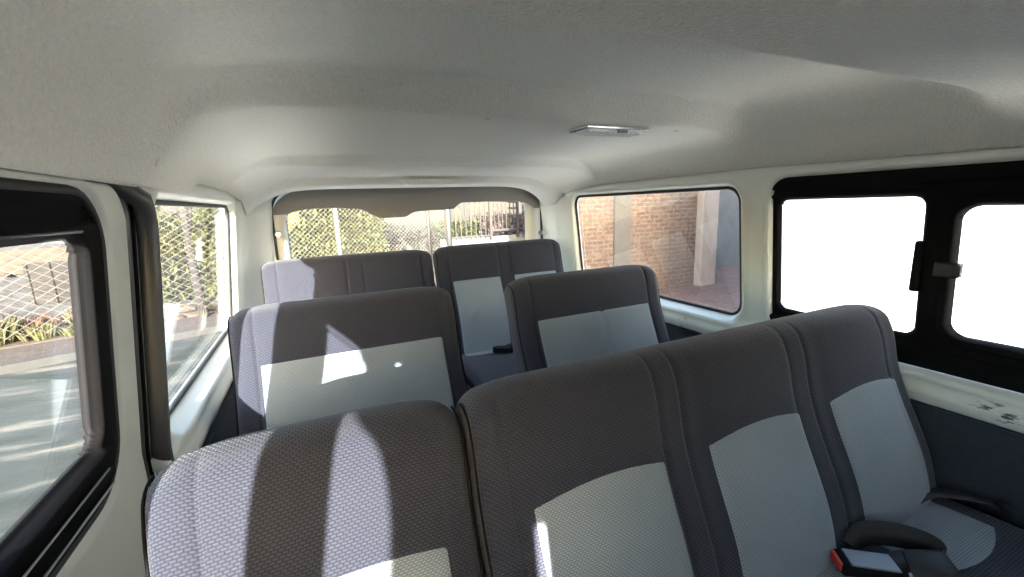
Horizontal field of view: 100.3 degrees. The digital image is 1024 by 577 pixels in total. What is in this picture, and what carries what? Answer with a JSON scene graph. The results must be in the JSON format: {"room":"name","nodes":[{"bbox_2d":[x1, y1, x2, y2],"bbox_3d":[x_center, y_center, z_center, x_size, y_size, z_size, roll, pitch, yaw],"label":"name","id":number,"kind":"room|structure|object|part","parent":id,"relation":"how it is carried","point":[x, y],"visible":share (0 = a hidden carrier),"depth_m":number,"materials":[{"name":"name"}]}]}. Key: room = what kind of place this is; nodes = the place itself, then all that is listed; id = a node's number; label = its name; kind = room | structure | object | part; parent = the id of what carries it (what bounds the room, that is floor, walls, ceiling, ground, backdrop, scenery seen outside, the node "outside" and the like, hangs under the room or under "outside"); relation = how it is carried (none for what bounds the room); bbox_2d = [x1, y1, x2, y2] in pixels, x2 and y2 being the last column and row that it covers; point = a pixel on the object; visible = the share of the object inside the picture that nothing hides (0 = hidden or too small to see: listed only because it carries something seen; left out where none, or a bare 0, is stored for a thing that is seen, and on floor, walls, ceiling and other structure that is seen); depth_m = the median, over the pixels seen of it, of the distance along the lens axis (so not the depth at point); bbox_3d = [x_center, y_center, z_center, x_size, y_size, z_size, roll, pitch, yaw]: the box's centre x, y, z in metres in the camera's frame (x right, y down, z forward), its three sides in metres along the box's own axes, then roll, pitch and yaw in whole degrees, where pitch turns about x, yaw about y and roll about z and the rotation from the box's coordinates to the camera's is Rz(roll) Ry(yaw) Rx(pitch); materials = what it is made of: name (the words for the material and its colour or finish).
{"room":"vehicle interior","nodes":[
{"label":"vehicle interior","id":0,"kind":"room"},
{"bbox_2d":[123,185,238,473],"bbox_3d":[-0.489,0.371,0.481,0.115,1.442,3.450,-7,12,-24],"label":"window frame","id":1,"kind":"structure","parent":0,"point":[192,419],"depth_m":1.06,"materials":[{"name":"paint"}]},
{"bbox_2d":[0,167,149,576],"bbox_3d":[-0.371,0.505,0.224,0.076,1.179,1.218,-7,12,-24],"label":"sliding door","id":2,"kind":"structure","parent":1,"relation":"in","point":[87,523],"depth_m":0.59,"materials":[{"name":"paint"}]},
{"bbox_3d":[-0.344,0.008,0.098,0.004,0.004,1.020,-7,12,-24],"label":"track rail","id":3,"kind":"part","parent":2,"relation":"part of","materials":[{"name":"black plastic"}]},
{"bbox_2d":[82,179,173,477],"bbox_3d":[-0.348,0.512,0.242,0.081,1.242,1.306,-7,12,-24],"label":"seal","id":4,"kind":"object","parent":1,"relation":"attached to","point":[148,240],"visible":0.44,"depth_m":0.73,"materials":[{"name":"grey rubber"}]},
{"bbox_2d":[119,198,151,486],"bbox_3d":[-0.368,0.502,0.231,0.067,1.198,1.236,-7,12,-24],"label":"window seal","id":5,"kind":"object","parent":1,"relation":"in","point":[124,204],"depth_m":0.71,"materials":[{"name":"grey rubber"}]},
{"bbox_2d":[127,203,154,481],"bbox_3d":[-0.361,0.505,0.235,0.058,1.198,1.244,-7,12,-24],"label":"strip","id":6,"kind":"object","parent":1,"relation":"attached to","point":[132,219],"visible":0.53,"depth_m":0.72,"materials":[{"name":"black plastic"}]},
{"bbox_2d":[155,199,231,414],"bbox_3d":[-0.857,-0.008,1.175,0.064,0.448,0.883,-7,12,-24],"label":"window","id":7,"kind":"structure","parent":1,"relation":"in","point":[177,399],"depth_m":1.25,"materials":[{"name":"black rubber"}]},
{"bbox_2d":[201,381,236,447],"bbox_3d":[-0.878,0.586,1.450,0.028,0.656,1.220,-7,12,-24],"label":"trim","id":8,"kind":"structure","parent":1,"relation":"attached to","point":[224,425],"depth_m":1.13,"materials":[{"name":"plastic"}]},
{"bbox_2d":[235,198,273,310],"bbox_3d":[-1.075,0.214,1.888,0.107,1.230,0.429,-4,11,-10],"label":"pillar","id":9,"kind":"structure","parent":0,"point":[254,229],"depth_m":1.84,"materials":[{"name":"paint"}]},
{"bbox_2d":[275,231,281,236],"bbox_3d":[-1.086,-0.253,1.985,0.029,0.028,0.055,-7,12,-24],"label":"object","id":10,"kind":"object","parent":9,"relation":"attached to","point":[277,233],"visible":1,"depth_m":1.96,"materials":[{"name":"white plastic"}]},
{"bbox_2d":[271,197,543,260],"bbox_3d":[-0.489,0.009,2.334,1.670,1.440,0.020,-7,12,-24],"label":"wall","id":11,"kind":"structure","parent":0,"point":[274,253],"depth_m":2.00,"materials":[{"name":"paint"}]},
{"bbox_2d":[273,187,539,259],"bbox_3d":[-0.477,-0.138,2.351,1.471,0.900,0.062,-7,12,-24],"label":"rear window frame","id":12,"kind":"structure","parent":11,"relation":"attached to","point":[378,202],"depth_m":2.21,"materials":[{"name":"paint"}]},
{"bbox_3d":[-0.476,-0.472,2.275,1.422,0.172,0.034,-7,12,-24],"label":"trim","id":13,"kind":"part","parent":12,"relation":"part of","materials":[{"name":"grey plastic"}]},
{"bbox_2d":[271,195,542,259],"bbox_3d":[-0.462,-0.146,2.323,1.451,0.847,0.022,-7,12,-24],"label":"seal","id":14,"kind":"object","parent":11,"relation":"attached to","point":[275,197],"visible":0.06,"depth_m":2.00,"materials":[{"name":"black rubber"}]},
{"bbox_2d":[0,0,1023,214],"bbox_3d":[0.216,-0.267,0.663,1.495,0.275,3.390,-7,12,-24],"label":"ceiling","id":15,"kind":"structure","parent":0,"point":[256,102],"depth_m":0.75,"materials":[{"name":"fabric"}]},
{"bbox_2d":[399,179,466,184],"bbox_3d":[-0.379,-0.514,2.064,0.330,0.022,0.068,-7,12,-24],"label":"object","id":16,"kind":"object","parent":15,"relation":"in","point":[419,181],"visible":0.99,"depth_m":2.04,"materials":[{"name":"plastic"}]},
{"bbox_2d":[569,124,648,137],"bbox_3d":[0.266,-0.436,1.168,0.205,0.030,0.088,-7,12,-24],"label":"recessed light","id":17,"kind":"object","parent":15,"relation":"in","point":[603,130],"visible":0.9,"depth_m":1.14,"materials":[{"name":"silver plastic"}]},
{"bbox_2d":[617,129,627,132],"bbox_3d":[0.297,-0.423,1.147,0.029,0.010,0.011,-7,12,-24],"label":"switch","id":18,"kind":"object","parent":17,"relation":"attached to","point":[618,130],"depth_m":1.14,"materials":[{"name":"grey plastic"}]},
{"bbox_2d":[539,193,575,271],"bbox_3d":[0.259,0.041,2.525,0.089,1.230,0.315,-7,12,-24],"label":"pillar","id":19,"kind":"structure","parent":0,"point":[556,221],"depth_m":2.40,"materials":[{"name":"paint"}]},
{"bbox_2d":[566,147,1023,433],"bbox_3d":[0.937,0.195,1.117,0.115,1.442,3.450,-7,12,-24],"label":"wall","id":20,"kind":"structure","parent":0,"point":[1001,407],"depth_m":1.30,"materials":[{"name":"paint"}]},
{"bbox_2d":[575,186,741,314],"bbox_3d":[0.567,-0.194,1.864,0.064,0.451,0.983,-7,12,-24],"label":"window","id":21,"kind":"structure","parent":20,"relation":"in","point":[724,187],"depth_m":1.62,"materials":[{"name":"clear glass"}]},
{"bbox_2d":[665,322,1023,529],"bbox_3d":[0.952,0.578,1.153,0.028,0.656,3.280,-7,12,-24],"label":"trim","id":22,"kind":"structure","parent":20,"relation":"attached to","point":[968,454],"depth_m":0.94,"materials":[{"name":"plastic"}]},
{"bbox_2d":[769,160,1023,393],"bbox_3d":[1.048,-0.008,0.804,0.075,0.467,1.162,-7,12,-24],"label":"window","id":23,"kind":"structure","parent":20,"relation":"in","point":[948,193],"depth_m":0.97,"materials":[{"name":"black plastic"}]},
{"bbox_2d":[781,197,1023,347],"bbox_3d":[8.288,-1.662,5.094,7.450,4.450,5.900,-7,12,-24],"label":"sky","id":24,"kind":"structure","parent":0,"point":[836,252],"depth_m":5.26,"materials":[{"name":"white"}]},
{"bbox_3d":[0.251,1.019,0.943,1.600,0.060,3.450,-7,12,-24],"label":"floor","id":25,"kind":"structure","parent":0,"visible":0},
{"bbox_2d":[141,400,483,576],"bbox_3d":[-0.122,0.650,0.401,0.354,0.899,0.629,-7,12,-24],"label":"seat","id":26,"kind":"object","parent":25,"relation":"on","point":[383,490],"visible":1,"depth_m":0.50,"materials":[{"name":"fabric"}]},
{"bbox_3d":[-0.169,0.487,0.476,0.259,0.315,0.116,-7,12,-24],"label":"insert panel","id":27,"kind":"part","parent":26,"relation":"part of","materials":[{"name":"grey fabric"}]},
{"bbox_2d":[227,287,467,435],"bbox_3d":[-0.319,0.517,1.022,0.566,0.935,0.641,-7,12,-24],"label":"seat","id":28,"kind":"object","parent":25,"relation":"on","point":[292,362],"visible":0.49,"depth_m":1.09,"materials":[{"name":"fabric"}]},
{"bbox_3d":[-0.370,0.345,1.100,0.461,0.369,0.136,-7,12,-24],"label":"insert panel","id":29,"kind":"part","parent":28,"relation":"part of","materials":[{"name":"grey fabric"}]},
{"bbox_2d":[260,250,470,389],"bbox_3d":[-0.599,0.362,1.781,0.717,0.967,0.659,-7,12,-24],"label":"seat","id":30,"kind":"object","parent":25,"relation":"on","point":[285,280],"visible":0.23,"depth_m":1.87,"materials":[{"name":"fabric"}]},
{"bbox_3d":[-0.681,0.165,1.912,0.717,0.624,0.294,-7,12,-24],"label":"backrest","id":31,"kind":"part","parent":30,"relation":"part of","materials":[{"name":"fabric"}]},
{"bbox_2d":[433,239,563,388],"bbox_3d":[0.061,0.278,2.074,0.694,0.973,0.661,-7,12,-24],"label":"seat","id":32,"kind":"object","parent":25,"relation":"on","point":[477,276],"visible":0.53,"depth_m":2.08,"materials":[{"name":"fabric"}]},
{"bbox_3d":[-0.099,0.301,2.040,0.258,0.009,0.063,-7,12,-24],"label":"insert panel","id":33,"kind":"part","parent":32,"relation":"part of","materials":[{"name":"grey fabric"}]},
{"bbox_3d":[-0.139,0.150,2.087,0.258,0.395,0.143,-7,12,-24],"label":"insert panel","id":34,"kind":"part","parent":32,"relation":"part of","materials":[{"name":"grey fabric"}]},
{"bbox_2d":[462,352,516,388],"bbox_3d":[0.113,0.397,1.990,0.694,0.196,0.430,-7,12,-24],"label":"cushion","id":35,"kind":"object","parent":32,"relation":"on","point":[480,368],"depth_m":1.84,"materials":[{"name":"fabric"}]},
{"bbox_2d":[493,345,512,352],"bbox_3d":[-0.043,0.284,1.996,0.094,0.024,0.044,-2,11,1],"label":"belt","id":36,"kind":"object","parent":32,"relation":"on","point":[505,348],"visible":1,"depth_m":1.98,"materials":[{"name":"black plastic"}]},
{"bbox_3d":[0.156,0.114,2.218,0.257,0.395,0.143,-7,12,-24],"label":"insert panel","id":37,"kind":"part","parent":32,"relation":"part of","materials":[{"name":"grey fabric"}]},
{"bbox_2d":[504,265,670,373],"bbox_3d":[0.374,0.433,1.332,0.582,0.931,0.640,-7,12,-24],"label":"seat","id":38,"kind":"object","parent":25,"relation":"on","point":[554,319],"visible":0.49,"depth_m":1.39,"materials":[{"name":"fabric"}]},
{"bbox_3d":[0.314,0.260,1.407,0.456,0.368,0.136,-7,12,-24],"label":"insert panel","id":39,"kind":"part","parent":38,"relation":"part of","materials":[{"name":"grey fabric"}]},
{"bbox_2d":[455,304,1023,576],"bbox_3d":[0.523,0.570,0.688,1.055,0.901,0.629,-7,12,-24],"label":"seat","id":40,"kind":"object","parent":25,"relation":"on","point":[755,449],"visible":0.94,"depth_m":0.72,"materials":[{"name":"fabric"}]},
{"bbox_3d":[0.166,0.441,0.625,0.250,0.322,0.119,-7,12,-24],"label":"insert panel","id":41,"kind":"part","parent":40,"relation":"part of","materials":[{"name":"grey fabric"}]},
{"bbox_3d":[0.475,0.403,0.762,0.253,0.322,0.117,-7,12,-24],"label":"insert panel","id":42,"kind":"part","parent":40,"relation":"part of","materials":[{"name":"grey fabric"}]},
{"bbox_3d":[0.521,0.521,0.693,0.253,0.012,0.135,-7,12,-24],"label":"insert panel","id":43,"kind":"part","parent":40,"relation":"part of","materials":[{"name":"grey fabric"}]},
{"bbox_3d":[0.784,0.365,0.899,0.251,0.322,0.116,-7,12,-24],"label":"insert panel","id":44,"kind":"part","parent":40,"relation":"part of","materials":[{"name":"grey fabric"}]},
{"bbox_2d":[843,520,946,576],"bbox_3d":[0.702,0.478,0.755,0.128,0.066,0.154,-7,12,-24],"label":"belt","id":45,"kind":"object","parent":40,"relation":"on","point":[861,534],"visible":0.76,"depth_m":0.79,"materials":[{"name":"black"}]},
{"bbox_2d":[830,548,963,576],"bbox_3d":[0.664,0.474,0.738,0.184,0.057,0.074,1,11,13],"label":"belt","id":46,"kind":"object","parent":40,"relation":"on","point":[918,562],"visible":1,"depth_m":0.73,"materials":[{"name":"black plastic"}]},
{"bbox_2d":[850,498,1023,576],"bbox_3d":[0.567,0.631,0.608,1.055,0.196,0.430,-7,12,-24],"label":"cushion","id":47,"kind":"object","parent":40,"relation":"on","point":[979,544],"depth_m":0.82,"materials":[{"name":"fabric"}]},
{"bbox_3d":[0.829,0.482,0.830,0.251,0.012,0.135,-7,12,-24],"label":"insert panel","id":48,"kind":"part","parent":40,"relation":"part of","materials":[{"name":"grey fabric"}]},
{"bbox_2d":[921,487,1010,523],"bbox_3d":[0.932,0.452,0.911,0.184,0.046,0.067,1,12,16],"label":"belt","id":49,"kind":"object","parent":40,"relation":"on","point":[1005,509],"visible":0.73,"depth_m":0.90,"materials":[{"name":"black fabric"}]},
{"label":"outside","id":50,"kind":"structure","parent":0,"visible":0},
{"bbox_2d":[0,295,222,537],"bbox_3d":[-1.574,1.076,5.049,80.000,0.200,70.000,-7,12,-24],"label":"street","id":51,"kind":"structure","parent":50,"point":[42,431],"depth_m":4.09,"materials":[{"name":"grey asphalt"}]},
{"bbox_2d":[0,241,71,322],"bbox_3d":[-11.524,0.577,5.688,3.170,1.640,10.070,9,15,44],"label":"building","id":52,"kind":"structure","parent":51,"relation":"on","point":[4,250],"depth_m":7.08,"materials":[{"name":"brown wood"}]},
{"bbox_2d":[0,320,165,349],"bbox_3d":[-9.960,1.409,4.327,1.230,0.220,10.100,9,15,44],"label":"strip","id":53,"kind":"object","parent":51,"relation":"on","point":[18,343],"visible":0.18,"depth_m":6.38,"materials":[{"name":"concrete"}]},
{"bbox_2d":[0,313,27,346],"bbox_3d":[-7.584,0.628,6.218,0.754,0.419,0.776,-7,12,-24],"label":"clump","id":54,"kind":"object","parent":53,"relation":"on","point":[5,334],"visible":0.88,"depth_m":6.29,"materials":[{"name":"green plant"}]},
{"bbox_2d":[0,311,50,339],"bbox_3d":[-7.599,0.582,6.614,0.686,0.360,0.701,-7,12,-24],"label":"clump","id":55,"kind":"object","parent":53,"relation":"on","point":[34,323],"visible":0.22,"depth_m":6.59,"materials":[{"name":"plant"}]},
{"bbox_2d":[12,317,68,341],"bbox_3d":[-7.251,0.621,6.556,0.634,0.279,0.613,-3,11,-3],"label":"clump","id":56,"kind":"object","parent":53,"relation":"on","point":[36,335],"visible":0.89,"depth_m":6.46,"materials":[{"name":"green plant"}]},
{"bbox_2d":[41,308,72,331],"bbox_3d":[-7.272,0.500,7.022,0.641,0.339,0.696,7,14,38],"label":"clump","id":57,"kind":"object","parent":53,"relation":"on","point":[70,311],"visible":0.15,"depth_m":6.89,"materials":[{"name":"green plant"}]},
{"bbox_2d":[56,323,73,335],"bbox_3d":[-6.877,0.619,6.755,0.543,0.180,0.544,-7,12,-24],"label":"clump","id":58,"kind":"object","parent":53,"relation":"on","point":[70,332],"visible":0.22,"depth_m":6.60,"materials":[{"name":"green plant"}]},
{"bbox_2d":[58,309,72,324],"bbox_3d":[-6.926,0.453,7.048,0.681,0.397,0.676,-7,12,-24],"label":"clump","id":59,"kind":"object","parent":53,"relation":"on","point":[64,317],"visible":0.02,"depth_m":6.81,"materials":[{"name":"green plant"}]},
{"bbox_2d":[155,205,225,303],"bbox_3d":[-6.027,-0.716,8.764,2.868,2.324,1.658,-12,15,-42],"label":"hedge","id":60,"kind":"object","parent":51,"relation":"on","point":[198,218],"visible":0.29,"depth_m":8.21,"materials":[{"name":"green plant"}]},
{"bbox_3d":[-6.010,-0.481,8.764,0.379,1.862,1.957,9,15,44],"label":"stem","id":61,"kind":"part","parent":60,"relation":"part of","materials":[{"name":"green plant"}]},
{"bbox_2d":[0,283,436,374],"bbox_3d":[-5.992,0.961,5.907,0.163,0.210,18.000,9,15,44],"label":"kerb","id":62,"kind":"object","parent":51,"relation":"on","point":[21,365],"depth_m":5.75,"materials":[{"name":"concrete"}]},
{"bbox_2d":[0,205,451,340],"bbox_3d":[-6.330,-0.572,6.270,0.133,2.900,13.532,9,16,44],"label":"fence","id":63,"kind":"object","parent":51,"relation":"on","point":[335,212],"visible":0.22,"depth_m":7.49,"materials":[{"name":"grey metal"}]},
{"bbox_3d":[-3.649,-1.191,8.929,0.086,2.900,0.090,9,15,44],"label":"fence post","id":64,"kind":"part","parent":63,"relation":"part of","materials":[{"name":"grey metal"}]},
{"bbox_3d":[-2.059,-1.558,10.507,0.086,2.900,0.090,9,15,44],"label":"fence post","id":65,"kind":"part","parent":63,"relation":"part of","materials":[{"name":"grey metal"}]},
{"bbox_3d":[-1.625,-1.653,10.911,0.133,2.900,0.140,9,15,44],"label":"fence post","id":66,"kind":"part","parent":63,"relation":"part of","materials":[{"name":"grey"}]},
{"bbox_2d":[163,265,434,320],"bbox_3d":[-3.656,-0.047,10.009,0.474,0.442,7.062,9,15,44],"label":"stone wall","id":67,"kind":"structure","parent":51,"relation":"on","point":[187,312],"depth_m":7.67,"materials":[{"name":"grey stone"}]},
{"bbox_2d":[287,208,349,258],"bbox_3d":[-4.781,-1.165,9.998,1.619,2.640,2.038,9,15,44],"label":"hedge","id":68,"kind":"object","parent":51,"relation":"on","point":[329,210],"visible":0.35,"depth_m":9.73,"materials":[{"name":"green plant"}]},
{"bbox_3d":[-4.733,-0.964,9.950,0.589,2.262,1.157,9,15,44],"label":"stem","id":69,"kind":"part","parent":68,"relation":"part of","materials":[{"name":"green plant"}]},
{"bbox_2d":[326,208,389,254],"bbox_3d":[-3.934,-1.425,10.802,1.603,2.781,1.538,-10,13,-34],"label":"hedge","id":70,"kind":"object","parent":51,"relation":"on","point":[365,215],"visible":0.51,"depth_m":10.53,"materials":[{"name":"green plant"}]},
{"bbox_3d":[-3.928,-1.156,10.907,0.421,2.212,1.216,4,13,29],"label":"stem","id":71,"kind":"part","parent":70,"relation":"part of","materials":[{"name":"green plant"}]},
{"bbox_2d":[379,223,442,256],"bbox_3d":[-3.230,-1.201,12.859,2.409,1.517,1.501,-7,12,-24],"label":"hedge","id":72,"kind":"object","parent":51,"relation":"on","point":[390,239],"visible":0.38,"depth_m":12.65,"materials":[{"name":"plant"}]},
{"bbox_2d":[440,234,524,246],"bbox_3d":[0.106,-1.204,13.370,4.700,0.950,0.300,-7,12,-24],"label":"wall","id":73,"kind":"structure","parent":51,"relation":"on","point":[502,238],"depth_m":12.74,"materials":[{"name":"grey paint"}]},
{"bbox_2d":[444,202,524,241],"bbox_3d":[-0.070,-2.449,12.734,4.054,1.850,0.038,-7,12,-24],"label":"fence","id":74,"kind":"object","parent":73,"relation":"on","point":[522,232],"visible":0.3,"depth_m":12.30,"materials":[{"name":"beige metal"}]},
{"bbox_3d":[-1.246,-1.501,12.353,1.390,0.040,0.038,-7,12,-24],"label":"rail","id":75,"kind":"part","parent":74,"relation":"part of","materials":[{"name":"beige metal"}]},
{"bbox_2d":[488,201,519,238],"bbox_3d":[-0.245,-2.428,12.656,0.950,1.850,0.070,-7,12,-24],"label":"gate","id":76,"kind":"object","parent":74,"relation":"attached to","point":[490,208],"visible":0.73,"depth_m":12.69,"materials":[{"name":"beige metal"}]},
{"bbox_3d":[-0.644,-2.378,12.478,0.070,1.850,0.070,-7,12,-24],"label":"gate post","id":77,"kind":"part","parent":76,"relation":"part of","materials":[{"name":"beige metal"}]},
{"bbox_3d":[-0.249,-2.550,12.632,0.880,0.060,0.050,-7,12,-24],"label":"rail","id":78,"kind":"part","parent":76,"relation":"part of","materials":[{"name":"beige metal"}]},
{"bbox_3d":[-0.243,-2.374,12.667,0.880,0.060,0.050,-7,12,-24],"label":"rail","id":79,"kind":"part","parent":76,"relation":"part of","materials":[{"name":"beige metal"}]},
{"bbox_3d":[-0.221,-1.766,12.786,0.880,0.060,0.050,-7,12,-24],"label":"rail","id":80,"kind":"part","parent":76,"relation":"part of","materials":[{"name":"beige metal"}]},
{"bbox_3d":[0.154,-2.477,12.835,0.070,1.850,0.070,-7,12,-24],"label":"gate post","id":81,"kind":"part","parent":76,"relation":"part of","materials":[{"name":"beige metal"}]},
{"bbox_2d":[715,190,738,266],"bbox_3d":[6.687,-2.844,11.936,6.550,4.250,0.250,-7,12,-24],"label":"wall","id":82,"kind":"structure","parent":51,"relation":"on","point":[727,249],"depth_m":11.64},
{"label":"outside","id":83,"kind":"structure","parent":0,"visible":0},
{"bbox_2d":[659,264,739,311],"bbox_3d":[6.072,-0.098,9.197,10.500,0.062,4.990,-7,12,-24],"label":"yard","id":84,"kind":"structure","parent":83,"point":[724,294],"depth_m":8.61,"materials":[{"name":"red tile"}]},
{"bbox_2d":[577,191,697,289],"bbox_3d":[2.554,-1.916,8.488,3.950,4.050,0.250,-7,12,-24],"label":"brick wall","id":85,"kind":"structure","parent":84,"relation":"on","point":[663,225],"depth_m":8.62,"materials":[{"name":"brown brick"}]},
{"bbox_2d":[613,195,631,265],"bbox_3d":[2.111,-1.830,8.134,0.400,4.050,0.040,-7,12,-24],"label":"concrete column","id":86,"kind":"structure","parent":85,"relation":"attached to","point":[622,203],"depth_m":8.25,"materials":[{"name":"beige concrete"}]},
{"bbox_2d":[693,190,719,285],"bbox_3d":[4.128,-2.065,8.958,0.460,4.050,0.180,-7,12,-24],"label":"post","id":87,"kind":"object","parent":84,"relation":"on","point":[707,201],"visible":0.48,"depth_m":9.06,"materials":[{"name":"beige concrete"}]},
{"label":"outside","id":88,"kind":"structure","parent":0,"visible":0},
{"bbox_2d":[158,202,523,249],"bbox_3d":[-6.227,-7.959,25.319,38.000,10.543,27.229,-7,12,-24],"label":"slope","id":89,"kind":"structure","parent":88,"point":[174,208],"depth_m":16.44,"materials":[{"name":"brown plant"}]},
{"bbox_2d":[432,218,483,247],"bbox_3d":[-1.672,-1.546,13.441,1.638,1.291,0.985,-7,12,-24],"label":"bush","id":90,"kind":"object","parent":89,"relation":"on","point":[442,225],"visible":0.35,"depth_m":13.24,"materials":[{"name":"green plant"}]},
{"bbox_2d":[473,210,524,236],"bbox_3d":[-0.076,-1.899,14.313,2.624,1.414,1.222,-7,12,-24],"label":"shrub","id":91,"kind":"object","parent":89,"relation":"on","point":[513,232],"visible":0.25,"depth_m":13.99,"materials":[{"name":"green plant"}]},
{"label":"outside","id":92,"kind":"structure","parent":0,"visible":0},
{"bbox_2d":[0,276,435,363],"bbox_3d":[-6.401,0.902,6.306,0.990,0.200,18.000,9,15,44],"label":"pavement","id":93,"kind":"structure","parent":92,"point":[8,355],"depth_m":6.24,"materials":[{"name":"pink concrete"}]},
{"bbox_2d":[179,206,208,317],"bbox_3d":[-5.548,-0.595,7.422,0.160,2.356,0.195,0,11,11],"label":"street tree","id":94,"kind":"object","parent":93,"relation":"on","point":[203,312],"visible":0.57,"depth_m":7.37,"materials":[{"name":"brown plant"}]}
]}

